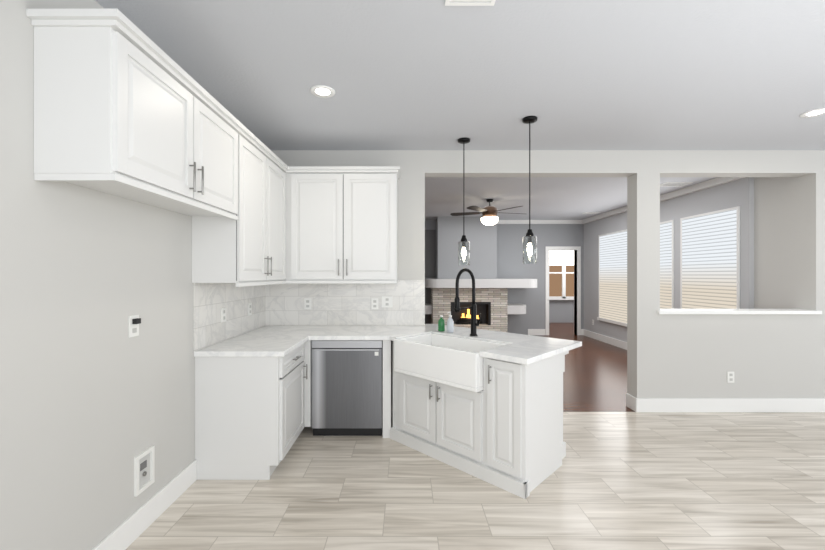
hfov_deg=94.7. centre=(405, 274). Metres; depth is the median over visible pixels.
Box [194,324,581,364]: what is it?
countertop
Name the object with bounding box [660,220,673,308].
window blind
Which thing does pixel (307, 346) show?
base cabinet
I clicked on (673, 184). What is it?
ceiling vent
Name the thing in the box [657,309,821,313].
half wall cap
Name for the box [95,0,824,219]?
ceiling
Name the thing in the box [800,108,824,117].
recessed light
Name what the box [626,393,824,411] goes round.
baseboard
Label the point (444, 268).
stone fireplace
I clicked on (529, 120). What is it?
pendant light
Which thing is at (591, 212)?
ceiling vent
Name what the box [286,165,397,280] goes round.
upper cabinet
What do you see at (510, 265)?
wall
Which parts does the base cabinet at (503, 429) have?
sink farmhouse apron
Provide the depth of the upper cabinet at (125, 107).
1.62 m
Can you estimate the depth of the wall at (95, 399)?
1.75 m
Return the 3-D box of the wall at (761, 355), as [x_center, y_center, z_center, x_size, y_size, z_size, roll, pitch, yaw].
[2.350,0.065,4.130,7.700,2.780,0.180,0,0,0]
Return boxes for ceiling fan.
[450,199,521,224]
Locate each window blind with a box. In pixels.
[597,229,626,326]
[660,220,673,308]
[680,206,739,308]
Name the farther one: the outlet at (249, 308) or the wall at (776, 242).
the wall at (776, 242)
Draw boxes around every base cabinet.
[195,344,302,479]
[303,340,311,428]
[387,333,568,498]
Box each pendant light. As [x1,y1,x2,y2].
[458,137,469,264]
[522,116,536,263]
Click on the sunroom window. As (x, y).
(561, 274)
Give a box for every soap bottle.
[438,315,444,331]
[447,311,453,332]
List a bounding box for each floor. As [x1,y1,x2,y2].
[126,412,824,549]
[532,323,634,411]
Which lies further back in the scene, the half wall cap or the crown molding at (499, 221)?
the crown molding at (499, 221)
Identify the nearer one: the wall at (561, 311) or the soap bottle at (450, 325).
the soap bottle at (450, 325)
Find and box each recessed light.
[310,85,334,97]
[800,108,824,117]
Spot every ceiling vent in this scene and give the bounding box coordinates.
[445,0,495,5]
[582,212,600,213]
[660,182,692,186]
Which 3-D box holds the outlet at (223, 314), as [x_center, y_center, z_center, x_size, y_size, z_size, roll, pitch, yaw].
[-1.485,0.325,3.100,0.008,0.116,0.072,0,0,0]
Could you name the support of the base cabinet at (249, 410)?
on the floor at (685, 481)
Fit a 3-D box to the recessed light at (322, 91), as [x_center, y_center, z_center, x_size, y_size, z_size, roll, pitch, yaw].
[-0.600,-1.321,2.740,0.180,0.008,0.180,0,0,0]
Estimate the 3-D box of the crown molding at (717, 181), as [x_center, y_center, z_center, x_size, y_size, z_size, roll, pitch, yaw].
[4.265,-1.280,6.980,0.070,0.089,4.440,0,0,0]
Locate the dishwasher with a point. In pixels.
(346, 387)
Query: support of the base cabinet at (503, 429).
on the floor at (685, 481)
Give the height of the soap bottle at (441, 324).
0.152 m
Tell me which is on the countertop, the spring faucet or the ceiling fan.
the spring faucet
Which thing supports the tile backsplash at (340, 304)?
attached to the wall at (761, 355)
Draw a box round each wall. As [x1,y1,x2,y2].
[0,0,196,549]
[271,150,824,397]
[425,220,583,334]
[549,300,573,322]
[584,177,753,341]
[754,177,798,308]
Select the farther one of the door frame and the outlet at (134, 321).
the door frame
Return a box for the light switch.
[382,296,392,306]
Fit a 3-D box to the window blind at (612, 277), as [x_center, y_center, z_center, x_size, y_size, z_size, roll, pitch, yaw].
[4.274,0.055,7.885,0.048,1.880,1.130,0,0,0]
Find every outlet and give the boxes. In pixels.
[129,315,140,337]
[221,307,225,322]
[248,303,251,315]
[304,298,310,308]
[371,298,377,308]
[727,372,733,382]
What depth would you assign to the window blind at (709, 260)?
5.35 m
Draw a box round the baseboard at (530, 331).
[528,329,544,334]
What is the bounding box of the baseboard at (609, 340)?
[582,329,626,349]
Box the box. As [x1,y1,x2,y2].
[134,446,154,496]
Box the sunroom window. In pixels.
[549,250,573,299]
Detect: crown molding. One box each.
[497,220,581,223]
[582,177,744,223]
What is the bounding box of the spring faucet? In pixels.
[454,268,480,335]
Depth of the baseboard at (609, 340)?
8.16 m
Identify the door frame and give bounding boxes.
[545,246,580,334]
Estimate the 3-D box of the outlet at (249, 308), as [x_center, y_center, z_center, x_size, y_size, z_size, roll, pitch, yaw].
[-1.485,0.325,3.620,0.008,0.116,0.072,0,0,0]
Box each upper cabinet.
[28,17,241,216]
[192,129,285,284]
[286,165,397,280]
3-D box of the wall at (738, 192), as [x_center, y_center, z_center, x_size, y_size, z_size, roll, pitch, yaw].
[4.375,0.065,7.055,0.150,2.780,4.590,0,0,0]
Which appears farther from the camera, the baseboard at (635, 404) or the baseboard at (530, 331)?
the baseboard at (530, 331)
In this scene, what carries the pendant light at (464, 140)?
hanging from the ceiling
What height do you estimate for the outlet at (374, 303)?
0.116 m
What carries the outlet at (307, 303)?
attached to the tile backsplash at (340, 304)
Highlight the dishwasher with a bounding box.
[311,340,382,435]
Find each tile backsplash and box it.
[193,283,264,350]
[265,280,424,325]
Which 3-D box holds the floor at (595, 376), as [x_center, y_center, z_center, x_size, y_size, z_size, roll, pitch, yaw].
[2.750,1.485,7.905,8.900,0.060,7.730,0,0,0]
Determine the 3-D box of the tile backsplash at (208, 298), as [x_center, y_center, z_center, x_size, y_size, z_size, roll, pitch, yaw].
[-1.494,0.297,3.340,0.010,0.483,1.320,0,0,0]
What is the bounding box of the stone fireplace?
[425,217,536,331]
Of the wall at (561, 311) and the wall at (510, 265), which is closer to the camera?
the wall at (510, 265)
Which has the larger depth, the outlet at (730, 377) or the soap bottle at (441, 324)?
the outlet at (730, 377)
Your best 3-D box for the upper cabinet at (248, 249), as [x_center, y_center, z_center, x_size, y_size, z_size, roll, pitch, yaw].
[-1.334,-0.483,3.147,0.330,1.077,1.110,0,0,0]
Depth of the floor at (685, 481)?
2.48 m
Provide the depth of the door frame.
9.18 m

